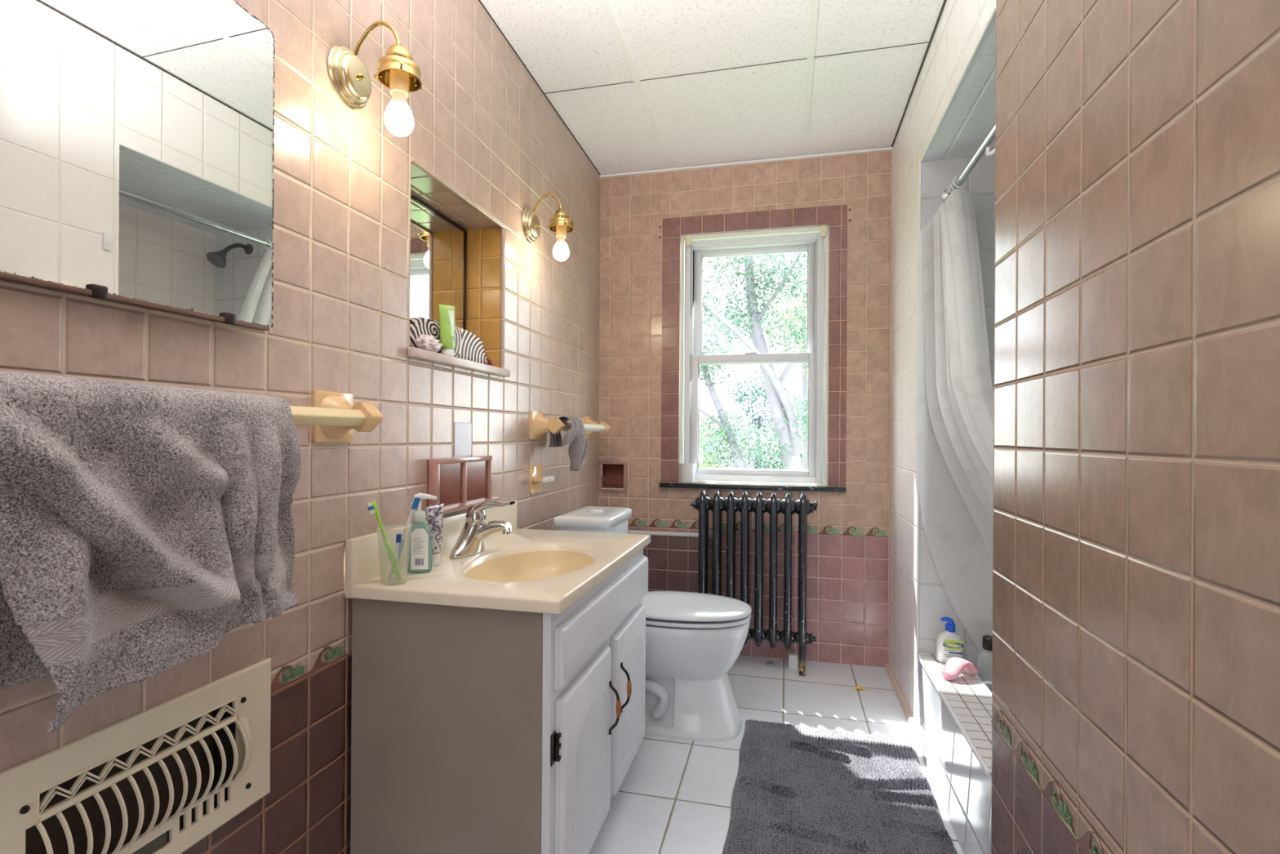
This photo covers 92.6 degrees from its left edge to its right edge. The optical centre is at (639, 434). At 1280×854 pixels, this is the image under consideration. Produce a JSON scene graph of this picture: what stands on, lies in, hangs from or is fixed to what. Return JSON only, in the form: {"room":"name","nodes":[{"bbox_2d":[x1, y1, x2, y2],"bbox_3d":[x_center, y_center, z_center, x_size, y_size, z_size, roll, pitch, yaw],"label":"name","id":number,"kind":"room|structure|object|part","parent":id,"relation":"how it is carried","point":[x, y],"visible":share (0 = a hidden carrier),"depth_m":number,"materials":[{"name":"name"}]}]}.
{"room":"bathroom","nodes":[
{"label":"bathroom","id":0,"kind":"room"},
{"bbox_2d":[0,0,600,853],"bbox_3d":[-0.771,-0.166,1.162,0.154,2.482,4.200,0,0,13],"label":"wall","id":1,"kind":"structure","parent":0,"point":[485,144],"depth_m":1.38,"materials":[{"name":"pink tile"}]},
{"bbox_2d":[0,657,271,853],"bbox_3d":[-0.763,0.549,0.944,0.086,0.253,0.444,0,0,13],"label":"air vent","id":2,"kind":"object","parent":1,"relation":"in","point":[118,788],"visible":1,"depth_m":0.95,"materials":[{"name":"beige metal"}]},
{"bbox_3d":[-0.767,0.635,0.890,0.010,0.020,0.156,0,0,13],"label":"lever plate","id":3,"kind":"part","parent":2,"relation":"part of","materials":[{"name":"beige metal"}]},
{"bbox_2d":[0,0,275,330],"bbox_3d":[-0.768,-0.464,0.780,0.020,0.554,0.717,0,0,15],"label":"wall mirror","id":4,"kind":"object","parent":1,"relation":"attached to","point":[137,136],"visible":1,"depth_m":0.90,"materials":[{"name":"white mirror"}]},
{"bbox_2d":[271,645,346,692],"bbox_3d":[-0.677,0.471,1.262,0.005,0.039,0.209,0,0,13],"label":"trim","id":5,"kind":"structure","parent":1,"relation":"attached to","point":[276,683],"depth_m":1.24,"materials":[{"name":"tile"}]},
{"bbox_2d":[289,390,383,442],"bbox_3d":[-0.697,-0.037,0.930,0.113,0.109,0.879,0,0,13],"label":"towel bar","id":6,"kind":"object","parent":1,"relation":"attached to","point":[333,416],"visible":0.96,"depth_m":1.27,"materials":[{"name":"beige ceramic"}]},
{"bbox_2d":[0,370,301,731],"bbox_3d":[-0.673,0.136,0.849,0.134,0.415,0.489,0,0,13],"label":"towel","id":7,"kind":"object","parent":6,"relation":"hanging from","point":[141,525],"visible":1,"depth_m":0.80,"materials":[{"name":"grey fabric"}]},
{"bbox_2d":[327,20,422,137],"bbox_3d":[-0.563,-0.775,1.336,0.176,0.255,0.126,0,0,13],"label":"wall sconce","id":8,"kind":"object","parent":1,"relation":"attached to","point":[349,77],"visible":1,"depth_m":1.31,"materials":[{"name":"gold metal"}]},
{"bbox_3d":[-0.633,-0.787,1.353,0.032,0.126,0.126,0,0,13],"label":"plate","id":9,"kind":"part","parent":8,"relation":"part of","materials":[{"name":"gold metal"}]},
{"bbox_3d":[-0.613,-0.787,1.348,0.010,0.014,0.014,0,0,13],"label":"knob","id":10,"kind":"part","parent":8,"relation":"part of","materials":[{"name":"gold metal"}]},
{"bbox_3d":[-0.576,-0.867,1.339,0.120,0.070,0.009,0,0,13],"label":"arm","id":11,"kind":"part","parent":8,"relation":"part of","materials":[{"name":"gold metal"}]},
{"bbox_3d":[-0.522,-0.679,1.326,0.061,0.065,0.061,0,0,13],"label":"bulb","id":12,"kind":"part","parent":8,"relation":"part of","materials":[{"name":"white glass"}]},
{"bbox_2d":[390,69,408,97],"bbox_3d":[-0.521,-0.763,1.326,0.038,0.058,0.038,0,0,13],"label":"socket","id":13,"kind":"object","parent":8,"relation":"attached to","point":[399,79],"depth_m":1.31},
{"bbox_2d":[344,500,517,598],"bbox_3d":[-0.545,0.300,1.767,0.021,0.130,0.852,0,0,13],"label":"backsplash","id":14,"kind":"structure","parent":1,"relation":"attached to","point":[366,557],"depth_m":1.45,"materials":[{"name":"stone"}]},
{"bbox_2d":[409,195,466,329],"bbox_3d":[-0.670,-0.468,1.875,0.011,0.482,0.524,0,0,13],"label":"mirror","id":15,"kind":"object","parent":1,"relation":"attached to","point":[438,245],"visible":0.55,"depth_m":1.95,"materials":[{"name":"white mirror"}]},
{"bbox_2d":[407,346,510,377],"bbox_3d":[-0.595,-0.213,1.863,0.167,0.028,0.566,0,0,13],"label":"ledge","id":16,"kind":"structure","parent":1,"relation":"attached to","point":[412,352],"depth_m":1.77,"materials":[{"name":"stone"}]},
{"bbox_2d":[414,333,443,352],"bbox_3d":[-0.580,-0.250,1.679,0.036,0.046,0.126,0,0,13],"label":"seashell","id":17,"kind":"object","parent":16,"relation":"on","point":[427,342],"visible":0.91,"depth_m":1.66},
{"bbox_2d":[439,304,457,356],"bbox_3d":[-0.564,-0.303,1.782,0.041,0.154,0.082,0,0,31],"label":"tube","id":18,"kind":"object","parent":16,"relation":"on","point":[446,313],"visible":0.94,"depth_m":1.77,"materials":[{"name":"green plastic"}]},
{"bbox_2d":[409,317,492,365],"bbox_3d":[-0.598,-0.281,1.882,0.083,0.111,0.476,0,0,13],"label":"pouch","id":19,"kind":"object","parent":16,"relation":"on","point":[468,346],"visible":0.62,"depth_m":1.88,"materials":[{"name":"multicoloured fabric"}]},
{"bbox_2d":[426,455,500,515],"bbox_3d":[-0.516,0.147,1.828,0.048,0.158,0.348,0,0,13],"label":"recessed soap dish","id":20,"kind":"object","parent":1,"relation":"attached to","point":[460,483],"visible":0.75,"depth_m":1.78,"materials":[{"name":"brown ceramic"}]},
{"bbox_2d":[478,0,599,174],"bbox_3d":[-0.693,-1.378,1.147,0.004,0.060,4.200,0,0,13],"label":"trim","id":21,"kind":"structure","parent":1,"relation":"attached to","point":[480,2],"depth_m":2.34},
{"bbox_2d":[529,464,554,493],"bbox_3d":[-0.379,0.175,2.377,0.060,0.107,0.112,0,0,13],"label":"toothbrush holder","id":22,"kind":"object","parent":1,"relation":"attached to","point":[536,479],"visible":1,"depth_m":2.36,"materials":[{"name":"beige ceramic"}]},
{"bbox_3d":[-0.404,0.175,2.382,0.009,0.107,0.106,0,0,13],"label":"plate","id":23,"kind":"part","parent":22,"relation":"part of","materials":[{"name":"beige ceramic"}]},
{"bbox_2d":[521,193,573,261],"bbox_3d":[-0.335,-0.772,2.288,0.176,0.255,0.126,0,0,13],"label":"wall sconce","id":24,"kind":"object","parent":1,"relation":"attached to","point":[561,224],"visible":1,"depth_m":2.26,"materials":[{"name":"gold metal"}]},
{"bbox_3d":[-0.405,-0.784,2.305,0.032,0.126,0.126,0,0,13],"label":"plate","id":25,"kind":"part","parent":24,"relation":"part of","materials":[{"name":"gold metal"}]},
{"bbox_3d":[-0.348,-0.865,2.291,0.120,0.070,0.009,0,0,13],"label":"arm","id":26,"kind":"part","parent":24,"relation":"part of","materials":[{"name":"gold metal"}]},
{"bbox_3d":[-0.294,-0.677,2.278,0.061,0.065,0.061,0,0,13],"label":"bulb","id":27,"kind":"part","parent":24,"relation":"part of","materials":[{"name":"white glass"}]},
{"bbox_2d":[555,225,566,238],"bbox_3d":[-0.293,-0.761,2.278,0.038,0.058,0.038,0,0,13],"label":"socket","id":28,"kind":"object","parent":24,"relation":"attached to","point":[561,230],"depth_m":2.26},
{"bbox_2d":[529,410,610,439],"bbox_3d":[-0.278,-0.033,2.680,0.113,0.109,0.745,0,0,13],"label":"towel bar","id":29,"kind":"object","parent":1,"relation":"attached to","point":[540,424],"visible":0.98,"depth_m":2.36,"materials":[{"name":"beige ceramic"}]},
{"bbox_2d":[548,416,587,471],"bbox_3d":[-0.298,0.038,2.449,0.140,0.216,0.264,0,0,13],"label":"rag","id":30,"kind":"object","parent":29,"relation":"hanging from","point":[575,437],"visible":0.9,"depth_m":2.44,"materials":[{"name":"grey fabric"}]},
{"bbox_2d":[480,0,944,174],"bbox_3d":[0.007,-1.376,0.979,1.443,0.058,4.200,0,0,13],"label":"ceiling","id":31,"kind":"structure","parent":0,"point":[639,85],"depth_m":2.28,"materials":[{"name":"tile"}]},
{"bbox_2d":[598,150,892,666],"bbox_3d":[0.498,-0.136,3.105,1.423,2.442,0.170,0,0,13],"label":"wall","id":32,"kind":"structure","parent":0,"point":[848,576],"depth_m":2.96,"materials":[{"name":"pink tile"}]},
{"bbox_2d":[598,461,626,491],"bbox_3d":[-0.134,0.218,3.195,0.152,0.155,0.081,0,0,13],"label":"paper holder","id":33,"kind":"object","parent":32,"relation":"attached to","point":[612,475],"visible":0.99,"depth_m":3.20,"materials":[{"name":"brown ceramic"}]},
{"bbox_2d":[627,529,712,594],"bbox_3d":[0.073,0.788,3.102,0.608,0.590,0.028,0,0,13],"label":"half wall","id":34,"kind":"structure","parent":32,"relation":"attached to","point":[673,557],"depth_m":3.07,"materials":[{"name":"pink tile"}]},
{"bbox_2d":[600,146,893,177],"bbox_3d":[0.485,-1.335,3.018,1.423,0.011,0.012,0,0,13],"label":"trim","id":35,"kind":"structure","parent":32,"relation":"attached to","point":[886,148],"depth_m":3.00,"materials":[{"name":"paint"}]},
{"bbox_2d":[659,482,846,492],"bbox_3d":[0.547,0.259,3.039,0.896,0.023,0.132,0,0,13],"label":"windowsill","id":36,"kind":"object","parent":32,"relation":"attached to","point":[712,486],"visible":0.77,"depth_m":2.97,"materials":[{"name":"black stone"}]},
{"bbox_2d":[679,462,695,483],"bbox_3d":[0.240,0.196,3.091,0.082,0.098,0.082,0,0,13],"label":"cup","id":37,"kind":"object","parent":36,"relation":"on","point":[687,471],"visible":1,"depth_m":3.06,"materials":[{"name":"white plastic"}]},
{"bbox_2d":[679,225,828,485],"bbox_3d":[0.568,-0.379,3.084,0.720,1.248,0.138,0,0,13],"label":"window","id":38,"kind":"structure","parent":32,"relation":"in","point":[816,246],"depth_m":3.06,"materials":[{"name":"beige paint"}]},
{"bbox_2d":[685,234,691,245],"bbox_3d":[0.245,-0.976,3.092,0.028,0.056,0.038,0,0,13],"label":"bracket","id":39,"kind":"object","parent":38,"relation":"attached to","point":[688,237],"visible":1,"depth_m":3.08,"materials":[{"name":"beige plastic"}]},
{"bbox_3d":[0.567,-0.095,3.083,0.615,0.615,0.036,0,0,13],"label":"sash","id":40,"kind":"part","parent":38,"relation":"part of","materials":[{"name":"glass"}]},
{"bbox_3d":[0.579,-0.659,3.120,0.611,0.580,0.035,0,0,13],"label":"sash","id":41,"kind":"part","parent":38,"relation":"part of","materials":[{"name":"white plastic"}]},
{"bbox_2d":[820,225,826,236],"bbox_3d":[0.882,-0.972,2.939,0.028,0.056,0.038,0,0,13],"label":"bracket","id":42,"kind":"object","parent":38,"relation":"attached to","point":[823,228],"visible":1,"depth_m":2.93,"materials":[{"name":"beige plastic"}]},
{"bbox_2d":[658,204,851,486],"bbox_3d":[0.545,-0.422,3.005,0.928,1.339,0.001,0,0,13],"label":"trim","id":43,"kind":"structure","parent":32,"relation":"attached to","point":[836,216],"depth_m":2.99,"materials":[{"name":"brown tile"}]},
{"bbox_2d":[627,517,888,537],"bbox_3d":[0.500,0.455,3.014,1.359,0.045,0.005,0,0,13],"label":"trim","id":44,"kind":"structure","parent":32,"relation":"attached to","point":[642,523],"depth_m":2.97,"materials":[{"name":"tile"}]},
{"bbox_2d":[588,654,963,853],"bbox_3d":[-0.009,1.080,0.976,1.443,0.001,4.200,0,0,13],"label":"floor","id":45,"kind":"structure","parent":0,"point":[674,797],"depth_m":2.08,"materials":[{"name":"tile"}]},
{"bbox_2d":[350,548,648,853],"bbox_3d":[-0.291,0.723,1.702,0.528,0.712,0.828,0,0,13],"label":"vanity cabinet","id":46,"kind":"object","parent":45,"relation":"on","point":[474,731],"visible":1,"depth_m":1.32,"materials":[{"name":"white paint"}]},
{"bbox_2d":[344,500,650,614],"bbox_3d":[-0.309,0.348,1.712,0.506,0.223,0.856,0,0,13],"label":"countertop","id":47,"kind":"structure","parent":46,"relation":"on","point":[536,571],"depth_m":1.50,"materials":[{"name":"stone"}]},
{"bbox_2d":[405,493,436,573],"bbox_3d":[-0.532,0.238,1.490,0.070,0.191,0.043,0,0,-7],"label":"soap bottle","id":48,"kind":"object","parent":47,"relation":"on","point":[419,545],"visible":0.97,"depth_m":1.47,"materials":[{"name":"teal plastic"}]},
{"bbox_2d":[426,502,444,565],"bbox_3d":[-0.524,0.256,1.564,0.032,0.157,0.032,0,0,23],"label":"toothpaste tube","id":49,"kind":"object","parent":47,"relation":"on","point":[434,513],"visible":0.73,"depth_m":1.56,"materials":[{"name":"plastic"}]},
{"bbox_2d":[449,500,515,558],"bbox_3d":[-0.433,0.260,1.707,0.165,0.150,0.160,0,0,13],"label":"faucet","id":50,"kind":"object","parent":47,"relation":"on","point":[469,542],"visible":1,"depth_m":1.69,"materials":[{"name":"silver metal"}]},
{"bbox_3d":[-0.419,0.216,1.704,0.136,0.062,0.055,0,0,13],"label":"lever","id":51,"kind":"part","parent":50,"relation":"part of","materials":[{"name":"silver metal"}]},
{"bbox_3d":[-0.418,0.272,1.704,0.120,0.068,0.050,0,0,13],"label":"spout","id":52,"kind":"part","parent":50,"relation":"part of","materials":[{"name":"silver metal"}]},
{"bbox_2d":[465,550,593,582],"bbox_3d":[-0.288,0.407,1.646,0.307,0.104,0.461,0,0,13],"label":"basin","id":53,"kind":"object","parent":47,"relation":"in","point":[501,566],"depth_m":1.82,"materials":[{"name":"beige ceramic"}]},
{"bbox_3d":[-0.552,0.271,1.374,0.076,0.125,0.076,0,0,13],"label":"tumbler","id":54,"kind":"object","parent":47,"relation":"on","visible":0},
{"bbox_2d":[366,500,401,580],"bbox_3d":[-0.575,0.239,1.374,0.077,0.178,0.016,0,0,-8],"label":"toothbrush","id":55,"kind":"object","parent":54,"relation":"in","point":[372,507],"visible":0.97,"depth_m":1.37,"materials":[{"name":"plastic"}]},
{"bbox_2d":[391,533,401,581],"bbox_3d":[-0.539,0.274,1.356,0.034,0.108,0.015,0,0,42],"label":"toothbrush","id":56,"kind":"object","parent":54,"relation":"in","point":[398,536],"visible":1,"depth_m":1.36,"materials":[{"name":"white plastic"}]},
{"bbox_3d":[-0.543,0.275,1.360,0.024,0.106,0.011,0,0,27],"label":"handle","id":57,"kind":"part","parent":56,"relation":"part of","materials":[{"name":"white plastic"}]},
{"bbox_2d":[387,497,420,580],"bbox_3d":[-0.526,0.234,1.369,0.079,0.188,0.017,0,0,13],"label":"toothbrush","id":58,"kind":"object","parent":54,"relation":"in","point":[415,501],"visible":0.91,"depth_m":1.37,"materials":[{"name":"white plastic"}]},
{"bbox_3d":[-0.126,0.774,1.447,0.022,0.434,0.352,0,0,13],"label":"door","id":59,"kind":"part","parent":46,"relation":"part of","materials":[{"name":"white paint"}]},
{"bbox_3d":[-0.117,0.776,1.445,0.007,0.325,0.256,0,0,13],"label":"raised panel","id":60,"kind":"part","parent":46,"relation":"part of","materials":[{"name":"white paint"}]},
{"bbox_3d":[-0.074,0.468,1.655,0.022,0.127,0.796,0,0,13],"label":"drawer","id":61,"kind":"part","parent":46,"relation":"part of","materials":[{"name":"white paint"}]},
{"bbox_3d":[-0.067,0.710,1.588,0.032,0.138,0.010,0,0,13],"label":"handle","id":62,"kind":"part","parent":46,"relation":"part of","materials":[{"name":"metal"}]},
{"bbox_3d":[-0.042,0.702,1.695,0.032,0.138,0.010,0,0,13],"label":"handle","id":63,"kind":"part","parent":46,"relation":"part of","materials":[{"name":"metal"}]},
{"bbox_3d":[-0.031,0.776,1.842,0.022,0.434,0.348,0,0,13],"label":"door","id":64,"kind":"part","parent":46,"relation":"part of","materials":[{"name":"white paint"}]},
{"bbox_3d":[-0.022,0.777,1.840,0.007,0.325,0.252,0,0,13],"label":"raised panel","id":65,"kind":"part","parent":46,"relation":"part of","materials":[{"name":"white paint"}]},
{"bbox_2d":[553,506,751,742],"bbox_3d":[0.063,0.691,2.348,0.719,0.782,0.374,0,0,13],"label":"toilet","id":66,"kind":"object","parent":45,"relation":"on","point":[693,640],"visible":0.62,"depth_m":2.19,"materials":[{"name":"ceramic"}]},
{"bbox_3d":[-0.174,0.323,2.406,0.215,0.040,0.374,0,0,13],"label":"tank lid","id":67,"kind":"part","parent":66,"relation":"part of","materials":[{"name":"ceramic"}]},
{"bbox_3d":[-0.175,0.514,2.406,0.189,0.342,0.348,0,0,13],"label":"tank","id":68,"kind":"part","parent":66,"relation":"part of","materials":[{"name":"ceramic"}]},
{"bbox_3d":[0.169,0.647,2.323,0.501,0.024,0.364,0,0,13],"label":"lid","id":69,"kind":"part","parent":66,"relation":"part of","materials":[{"name":"plastic"}]},
{"bbox_3d":[0.125,0.884,2.333,0.579,0.396,0.356,0,0,13],"label":"bowl","id":70,"kind":"part","parent":66,"relation":"part of","materials":[{"name":"ceramic"}]},
{"bbox_3d":[0.169,0.674,2.323,0.497,0.016,0.360,0,0,13],"label":"seat","id":71,"kind":"part","parent":66,"relation":"part of","materials":[{"name":"plastic"}]},
{"bbox_2d":[690,488,817,675],"bbox_3d":[0.524,0.676,2.855,0.580,0.821,0.128,0,0,13],"label":"radiator","id":72,"kind":"object","parent":45,"relation":"on","point":[717,504],"visible":0.86,"depth_m":2.80,"materials":[{"name":"black metal"}]},
{"bbox_2d":[765,661,774,666],"bbox_3d":[0.610,1.074,2.866,0.044,0.022,0.040,0,0,13],"label":"scrap","id":73,"kind":"object","parent":45,"relation":"on","point":[770,664],"visible":1,"depth_m":2.85,"materials":[{"name":"grey paper"}]},
{"bbox_2d":[788,651,797,669],"bbox_3d":[0.712,1.053,2.850,0.039,0.066,0.050,0,0,13],"label":"block","id":74,"kind":"object","parent":45,"relation":"on","point":[793,655],"visible":1,"depth_m":2.83,"materials":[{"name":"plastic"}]},
{"bbox_2d":[721,719,957,853],"bbox_3d":[0.558,1.062,1.738,0.604,0.041,1.030,0,0,13],"label":"bath mat","id":75,"kind":"object","parent":45,"relation":"on","point":[797,789],"visible":1,"depth_m":1.79,"materials":[{"name":"grey fabric"}]},
{"bbox_2d":[854,685,866,689],"bbox_3d":[0.941,1.080,2.603,0.060,0.011,0.020,0,0,19],"label":"fallen leaf","id":76,"kind":"object","parent":45,"relation":"on","point":[857,686],"visible":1,"depth_m":2.61,"materials":[{"name":"yellow plant"}]},
{"bbox_2d":[912,652,991,853],"bbox_3d":[1.138,0.938,1.540,0.606,0.300,1.306,0,0,13],"label":"bathtub","id":77,"kind":"object","parent":45,"relation":"on","point":[952,726],"visible":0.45,"depth_m":1.75,"materials":[{"name":"white tile"}]},
{"bbox_2d":[936,616,963,662],"bbox_3d":[1.089,0.721,2.152,0.084,0.157,0.051,0,0,13],"label":"lotion bottle","id":78,"kind":"object","parent":77,"relation":"on","point":[949,644],"visible":0.98,"depth_m":2.14,"materials":[{"name":"plastic"}]},
{"bbox_2d":[941,657,978,679],"bbox_3d":[1.044,0.770,2.014,0.115,0.057,0.079,0,0,-13],"label":"sponge","id":79,"kind":"object","parent":77,"relation":"on","point":[953,667],"visible":1,"depth_m":2.00,"materials":[{"name":"pink plastic"}]},
{"bbox_2d":[975,635,992,692],"bbox_3d":[1.199,0.787,2.102,0.082,0.182,0.066,0,0,13],"label":"shampoo bottle","id":80,"kind":"object","parent":77,"relation":"on","point":[984,660],"visible":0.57,"depth_m":2.08,"materials":[{"name":"white plastic"}]},
{"bbox_2d":[888,0,995,715],"bbox_3d":[0.951,-0.104,1.944,0.001,2.582,1.876,0,0,13],"label":"wall","id":81,"kind":"structure","parent":0,"point":[962,24],"depth_m":2.42,"materials":[{"name":"white paint"}]},
{"bbox_2d":[884,663,913,732],"bbox_3d":[1.077,1.079,2.541,0.020,0.020,0.650,0,0,13],"label":"baseboard","id":82,"kind":"structure","parent":81,"relation":"attached to","point":[909,717],"depth_m":2.50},
{"bbox_2d":[891,0,946,146],"bbox_3d":[0.956,-1.338,1.944,0.006,0.005,1.880,0,0,13],"label":"trim","id":83,"kind":"structure","parent":81,"relation":"attached to","point":[944,1],"depth_m":2.23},
{"bbox_2d":[916,5,995,662],"bbox_3d":[0.926,-0.083,1.839,0.008,1.839,0.839,0,0,13],"label":"trim","id":84,"kind":"structure","parent":81,"relation":"attached to","point":[993,12],"depth_m":2.24,"materials":[{"name":"white paint"}]},
{"bbox_2d":[985,146,995,155],"bbox_3d":[0.808,-0.647,1.399,0.032,0.065,0.025,0,0,13],"label":"wall hook","id":85,"kind":"object","parent":81,"relation":"attached to","point":[988,153],"visible":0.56,"depth_m":1.40,"materials":[{"name":"white plastic"}]},
{"bbox_2d":[919,155,995,666],"bbox_3d":[1.313,0.042,2.174,0.597,2.095,0.001,0,0,13],"label":"wall","id":86,"kind":"structure","parent":0,"point":[935,604],"depth_m":2.22,"materials":[{"name":"white tile"}]},
{"bbox_2d":[941,122,995,202],"bbox_3d":[1.029,-0.865,1.822,0.056,0.056,0.820,0,0,13],"label":"shower rod","id":87,"kind":"object","parent":86,"relation":"attached to","point":[990,135],"visible":0.33,"depth_m":1.92,"materials":[{"name":"metal"}]},
{"bbox_2d":[916,188,993,651],"bbox_3d":[1.149,0.013,1.888,0.344,1.700,0.641,0,0,4],"label":"shower curtain","id":88,"kind":"object","parent":87,"relation":"hanging from","point":[955,390],"visible":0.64,"depth_m":2.14,"materials":[{"name":"white fabric"}]},
{"bbox_2d":[951,177,965,190],"bbox_3d":[1.098,-0.860,2.110,0.048,0.048,0.011,0,0,13],"label":"curtain ring","id":89,"kind":"object","parent":87,"relation":"hanging from","point":[964,182],"visible":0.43,"depth_m":2.11,"materials":[{"name":"plastic"}]},
{"bbox_2d":[953,173,968,187],"bbox_3d":[1.091,-0.860,2.080,0.048,0.048,0.011,0,0,13],"label":"curtain ring","id":90,"kind":"object","parent":87,"relation":"hanging from","point":[956,176],"visible":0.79,"depth_m":2.08,"materials":[{"name":"plastic"}]},
{"bbox_2d":[922,13,995,161],"bbox_3d":[1.166,-0.997,1.533,0.597,0.001,1.320,0,0,13],"label":"ceiling","id":91,"kind":"structure","parent":0,"point":[970,116],"depth_m":1.90,"materials":[{"name":"white tile"}]},
{"bbox_2d":[991,0,1279,853],"bbox_3d":[0.403,-0.160,-0.084,0.123,2.482,2.324,0,0,13],"label":"wall","id":92,"kind":"structure","parent":0,"point":[1136,528],"depth_m":0.62,"materials":[{"name":"pink tile"}]},
{"bbox_2d":[991,710,1103,853],"bbox_3d":[0.508,0.478,0.644,0.005,0.039,0.856,0,0,13],"label":"trim","id":93,"kind":"structure","parent":92,"relation":"attached to","point":[1083,842],"depth_m":0.82,"materials":[{"name":"green tile"}]},
{"label":"outside","id":94,"kind":"structure","parent":0,"visible":0},
{"label":"ground","id":95,"kind":"structure","parent":94,"visible":0},
{"bbox_2d":[698,252,807,469],"bbox_3d":[2.099,0.220,12.851,5.231,8.185,2.099,0,0,13],"label":"tree","id":96,"kind":"object","parent":95,"relation":"on","point":[753,394],"visible":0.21,"depth_m":12.73,"materials":[{"name":"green plant"}]},
{"bbox_2d":[698,251,825,469],"bbox_3d":[0.717,-1.681,7.273,4.903,11.971,1.458,0,0,11],"label":"tree","id":97,"kind":"object","parent":95,"relation":"on","point":[788,439],"visible":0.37,"depth_m":7.02,"materials":[{"name":"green plant"}]},
{"bbox_2d":[698,266,825,469],"bbox_3d":[1.576,0.723,10.458,4.528,7.169,1.850,0,0,13],"label":"tree","id":98,"kind":"object","parent":95,"relation":"on","point":[804,366],"visible":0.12,"depth_m":10.12,"materials":[{"name":"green plant"}]}
]}

